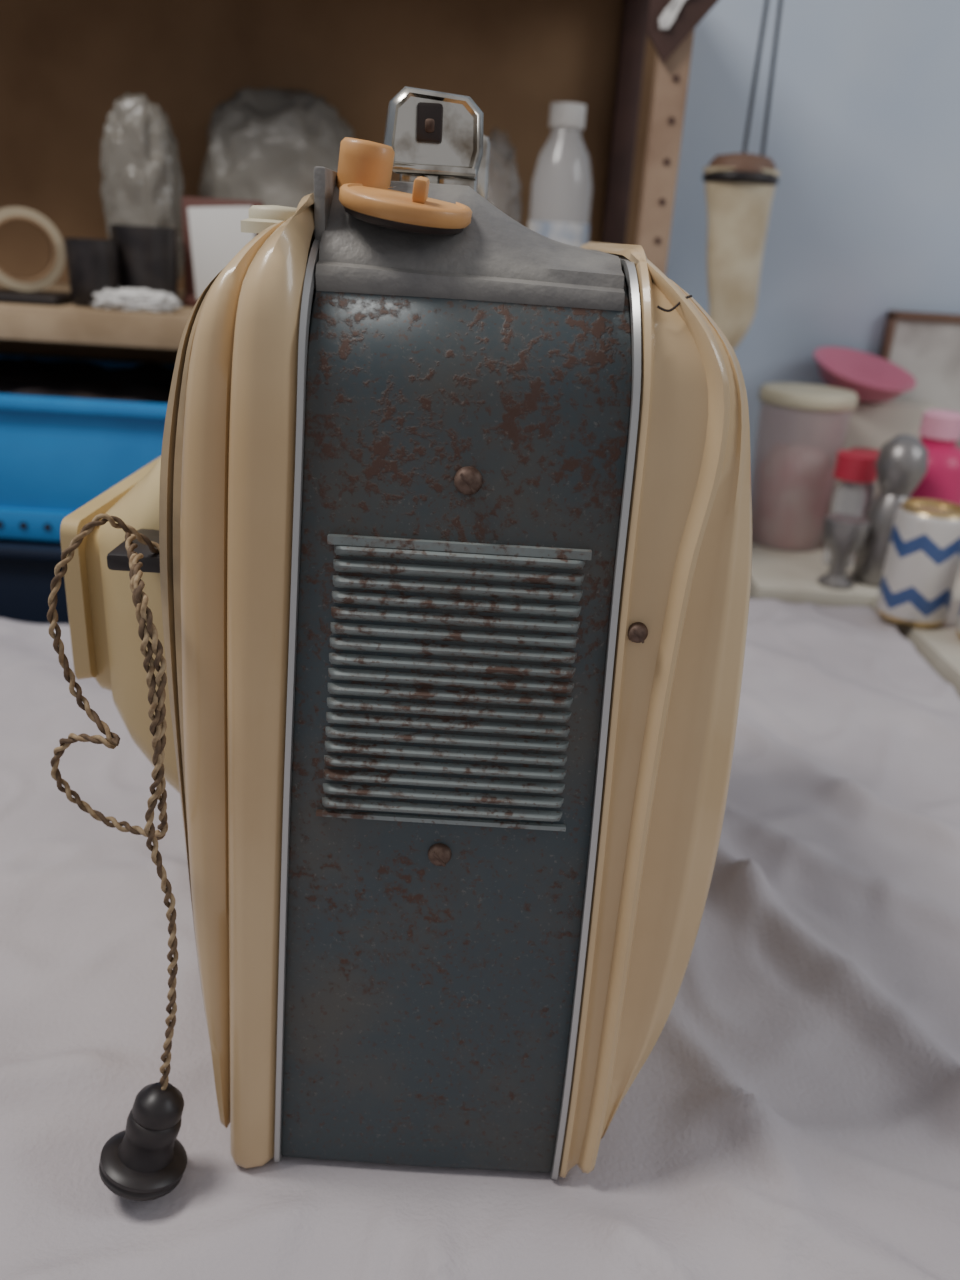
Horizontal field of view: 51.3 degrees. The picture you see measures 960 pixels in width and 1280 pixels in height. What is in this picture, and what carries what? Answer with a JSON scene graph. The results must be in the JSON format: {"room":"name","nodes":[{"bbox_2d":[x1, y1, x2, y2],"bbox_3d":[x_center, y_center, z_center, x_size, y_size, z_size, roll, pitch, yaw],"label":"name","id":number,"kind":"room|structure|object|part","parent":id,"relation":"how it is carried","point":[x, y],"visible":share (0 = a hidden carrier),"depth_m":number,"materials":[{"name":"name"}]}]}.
{"room":"workshop","nodes":[
{"label":"workshop","id":0,"kind":"room"},
{"bbox_2d":[666,0,959,475],"bbox_3d":[0.247,-0.771,1.301,4.800,2.700,0.100,4,22,0],"label":"wall","id":1,"kind":"structure","parent":0,"point":[863,137],"depth_m":1.30,"materials":[{"name":"paint"}]},
{"bbox_2d":[702,0,782,349],"bbox_3d":[0.302,-0.653,1.161,0.086,0.623,0.240,4,22,0],"label":"hanging lamp","id":2,"kind":"object","parent":1,"relation":"attached to","point":[739,187],"visible":0.88,"depth_m":1.13,"materials":[{"name":"cream horn"},{"name":"dark wood"},{"name":"black plastic"}]},
{"bbox_3d":[0.073,1.260,-0.006,4.900,0.100,4.050,3,22,0],"label":"floor","id":3,"kind":"structure","parent":0,"visible":0},
{"bbox_2d":[0,0,718,363],"bbox_3d":[-0.447,-0.275,1.238,1.335,1.750,0.389,4,22,0],"label":"wooden shelf unit","id":4,"kind":"object","parent":3,"relation":"on","point":[65,65],"visible":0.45,"depth_m":1.25,"materials":[{"name":"brown wood"}]},
{"bbox_2d":[0,538,68,624],"bbox_3d":[-0.520,-0.019,1.283,0.944,0.314,0.354,4,22,0],"label":"storage bin","id":5,"kind":"object","parent":4,"relation":"on","point":[27,567],"visible":0.02,"depth_m":1.09,"materials":[{"name":"blue plastic"}]},
{"bbox_2d":[0,354,174,541],"bbox_3d":[-0.506,-0.242,1.198,0.904,0.160,0.324,4,22,0],"label":"crate","id":6,"kind":"object","parent":5,"relation":"on","point":[72,430],"visible":0.25,"depth_m":1.06,"materials":[{"name":"plastic"}]},
{"bbox_2d":[0,288,71,305],"bbox_3d":[-0.506,-0.365,1.057,0.145,0.008,0.080,3,22,-2],"label":"mobile phone","id":7,"kind":"object","parent":4,"relation":"on","point":[38,297],"visible":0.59,"depth_m":1.02,"materials":[{"name":"black plastic"}]},
{"bbox_2d":[0,207,65,291],"bbox_3d":[-0.481,-0.410,1.049,0.082,0.082,0.036,-8,25,-26],"label":"tape roll","id":8,"kind":"object","parent":7,"relation":"on","point":[55,266],"visible":1,"depth_m":1.04,"materials":[{"name":"beige"}]},
{"bbox_2d":[64,238,119,306],"bbox_3d":[-0.402,-0.383,1.042,0.052,0.065,0.052,4,22,0],"label":"plant pot","id":9,"kind":"object","parent":4,"relation":"on","point":[92,264],"visible":0.76,"depth_m":1.02,"materials":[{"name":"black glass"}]},
{"bbox_2d":[90,287,181,312],"bbox_3d":[-0.354,-0.351,1.030,0.094,0.022,0.045,4,22,0],"label":"crumpled paper","id":10,"kind":"object","parent":4,"relation":"on","point":[125,299],"visible":1,"depth_m":1.02,"materials":[{"name":"white paper"}]},
{"bbox_2d":[100,93,183,280],"bbox_3d":[-0.383,-0.500,1.137,0.088,0.214,0.073,4,22,0],"label":"clear plastic bag","id":11,"kind":"object","parent":4,"relation":"on","point":[142,184],"visible":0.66,"depth_m":1.10,"materials":[{"name":"beige"}]},
{"bbox_2d":[110,224,177,297],"bbox_3d":[-0.361,-0.404,1.081,0.068,0.080,0.068,4,22,0],"label":"plant pot","id":12,"kind":"object","parent":4,"relation":"on","point":[147,254],"visible":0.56,"depth_m":1.05,"materials":[{"name":"black glass"}]},
{"bbox_2d":[182,197,263,306],"bbox_3d":[-0.281,-0.423,1.097,0.088,0.112,0.031,4,22,0],"label":"box","id":13,"kind":"object","parent":4,"relation":"on","point":[213,236],"visible":0.56,"depth_m":1.08,"materials":[{"name":"white"}]},
{"bbox_2d":[199,87,353,207],"bbox_3d":[-0.246,-0.546,1.236,0.201,0.241,0.122,4,22,0],"label":"plastic bag","id":14,"kind":"object","parent":4,"relation":"on","point":[266,145],"visible":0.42,"depth_m":1.18,"materials":[{"name":"plastic"}]},
{"bbox_2d":[528,102,589,246],"bbox_3d":[0.092,-0.490,1.159,0.072,0.233,0.072,4,22,0],"label":"plastic bottle","id":15,"kind":"object","parent":4,"relation":"on","point":[563,115],"visible":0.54,"depth_m":1.13,"materials":[{"name":"white plastic"}]},
{"bbox_3d":[0.150,-0.138,1.458,0.030,1.400,0.034,3,22,0],"label":"post","id":16,"kind":"part","parent":4,"relation":"part of","materials":[{"name":"brown wood"}]},
{"bbox_3d":[0.148,-0.013,1.148,0.030,1.400,0.025,3,22,0],"label":"post","id":17,"kind":"part","parent":4,"relation":"part of","materials":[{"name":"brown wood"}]},
{"bbox_2d":[750,539,959,609],"bbox_3d":[0.791,0.253,1.444,0.990,0.760,0.374,4,22,0],"label":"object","id":18,"kind":"object","parent":3,"relation":"on","point":[785,576],"visible":0.14,"depth_m":1.16,"materials":[{"name":"white laminate"}]},
{"bbox_2d":[751,382,857,551],"bbox_3d":[0.402,-0.221,1.276,0.118,0.197,0.118,4,22,0],"label":"plastic jar","id":19,"kind":"object","parent":18,"relation":"on","point":[802,428],"visible":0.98,"depth_m":1.23,"materials":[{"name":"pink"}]},
{"bbox_3d":[0.407,-0.303,1.243,0.118,0.019,0.118,3,22,0],"label":"lid","id":20,"kind":"part","parent":19,"relation":"part of","materials":[{"name":"beige plastic"}]},
{"bbox_2d":[817,513,869,589],"bbox_3d":[0.411,-0.100,1.138,0.050,0.078,0.050,4,22,0],"label":"egg cup","id":21,"kind":"object","parent":18,"relation":"on","point":[844,535],"visible":1,"depth_m":1.13,"materials":[{"name":"silver metal"}]},
{"bbox_2d":[840,447,879,517],"bbox_3d":[0.487,-0.183,1.290,0.040,0.126,0.040,4,22,0],"label":"vial","id":22,"kind":"object","parent":21,"relation":"in","point":[857,498],"visible":0.28,"depth_m":1.27,"materials":[{"name":"glass"}]},
{"bbox_2d":[833,450,877,482],"bbox_3d":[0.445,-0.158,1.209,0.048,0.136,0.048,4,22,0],"label":"cap","id":23,"kind":"object","parent":22,"relation":"on","point":[855,466],"visible":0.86,"depth_m":1.17,"materials":[{"name":"red plastic"}]},
{"bbox_2d":[829,400,948,513],"bbox_3d":[0.528,-0.242,1.382,0.175,0.172,0.068,4,22,0],"label":"box","id":24,"kind":"object","parent":18,"relation":"on","point":[872,424],"visible":0.17,"depth_m":1.33,"materials":[{"name":"beige cardboard"}]},
{"bbox_2d":[813,347,915,401],"bbox_3d":[0.505,-0.348,1.318,0.136,0.061,0.131,-9,25,-28],"label":"plastic bowl","id":25,"kind":"object","parent":24,"relation":"on","point":[873,378],"visible":0.97,"depth_m":1.34,"materials":[{"name":"pink plastic"}]},
{"bbox_2d":[852,434,927,586],"bbox_3d":[0.470,-0.149,1.142,0.056,0.172,0.056,4,22,0],"label":"metal spoon","id":26,"kind":"object","parent":18,"relation":"on","point":[901,463],"visible":0.77,"depth_m":1.12,"materials":[{"name":"silver metal"}]},
{"bbox_2d":[879,310,959,447],"bbox_3d":[0.700,-0.305,1.411,0.304,0.286,0.017,4,22,0],"label":"framed picture","id":27,"kind":"object","parent":18,"relation":"on","point":[926,345],"visible":0.44,"depth_m":1.37,"materials":[{"name":"brown"}]},
{"bbox_3d":[0.553,-0.314,1.411,0.010,0.284,0.017,3,22,0],"label":"frame","id":28,"kind":"part","parent":27,"relation":"part of","materials":[{"name":"brown wood"}]},
{"bbox_3d":[0.708,-0.433,1.359,0.304,0.011,0.017,3,22,0],"label":"frame","id":29,"kind":"part","parent":27,"relation":"part of","materials":[{"name":"brown wood"}]},
{"bbox_2d":[910,409,959,504],"bbox_3d":[0.542,-0.182,1.213,0.086,0.189,0.086,4,22,0],"label":"squeeze bottle","id":30,"kind":"object","parent":18,"relation":"on","point":[939,431],"visible":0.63,"depth_m":1.17,"materials":[{"name":"pink plastic"}]},
{"bbox_2d":[875,600,959,696],"bbox_3d":[0.847,0.444,0.980,0.855,0.760,0.624,4,22,0],"label":"side table","id":31,"kind":"object","parent":3,"relation":"on","point":[939,646],"visible":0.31,"depth_m":1.00,"materials":[{"name":"white laminate"}]},
{"bbox_2d":[876,498,959,627],"bbox_3d":[0.458,-0.079,1.035,0.071,0.122,0.071,4,22,0],"label":"drink can","id":32,"kind":"object","parent":31,"relation":"on","point":[922,564],"visible":1,"depth_m":1.01,"materials":[{"name":"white metal"}]},
{"bbox_2d":[956,612,959,637],"bbox_3d":[0.516,-0.043,0.989,0.066,0.095,0.066,4,22,0],"label":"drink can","id":33,"kind":"object","parent":31,"relation":"on","point":[958,620],"visible":1,"depth_m":1.01,"materials":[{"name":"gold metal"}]},
{"bbox_3d":[-0.192,0.523,0.642,1.170,0.749,1.280,3,22,0],"label":"work table","id":34,"kind":"object","parent":3,"relation":"on","visible":0},
{"bbox_2d":[0,598,959,1279],"bbox_3d":[-0.171,0.223,0.525,1.186,0.174,1.300,4,22,0],"label":"tablecloth","id":35,"kind":"object","parent":34,"relation":"on","point":[793,1113],"visible":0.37,"depth_m":0.47,"materials":[{"name":"fabric"}]},
{"bbox_2d":[60,86,751,1179],"bbox_3d":[-0.038,-0.034,0.494,0.276,0.406,0.352,4,22,0],"label":"projector","id":36,"kind":"object","parent":35,"relation":"on","point":[446,502],"visible":1,"depth_m":0.35,"materials":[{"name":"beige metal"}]},
{"bbox_2d":[47,513,186,1200],"bbox_3d":[-0.137,0.087,0.377,0.048,0.259,0.091,-1,22,-11],"label":"power cord","id":37,"kind":"object","parent":36,"relation":"attached to","point":[146,1160],"visible":1,"depth_m":0.38,"materials":[{"name":"beige fabric"}]},
{"bbox_3d":[-0.076,-0.158,0.375,0.026,0.010,0.026,3,22,0],"label":"knob","id":38,"kind":"part","parent":36,"relation":"part of","materials":[{"name":"beige plastic"}]},
{"bbox_3d":[-0.040,-0.159,0.342,0.018,0.021,0.018,10,22,-3],"label":"volume knob","id":39,"kind":"part","parent":36,"relation":"part of","materials":[{"name":"orange plastic"}]},
{"bbox_2d":[416,102,442,143],"bbox_3d":[-0.018,-0.183,0.354,0.009,0.012,0.006,3,22,0],"label":"switch","id":40,"kind":"object","parent":36,"relation":"attached to","point":[429,115],"depth_m":0.35,"materials":[{"name":"black plastic"}]},
{"bbox_3d":[-0.014,0.065,0.363,0.091,0.002,0.003,4,22,0],"label":"grille frame","id":41,"kind":"part","parent":36,"relation":"part of","materials":[{"name":"metal"}]},
{"bbox_3d":[-0.007,-0.031,0.333,0.088,0.003,0.004,3,22,0],"label":"grille frame","id":42,"kind":"part","parent":36,"relation":"part of","materials":[{"name":"metal"}]},
{"bbox_3d":[0.000,-0.170,0.437,0.099,0.047,0.262,3,22,0],"label":"control panel","id":43,"kind":"part","parent":36,"relation":"part of","materials":[{"name":"grey plastic"}]}
]}

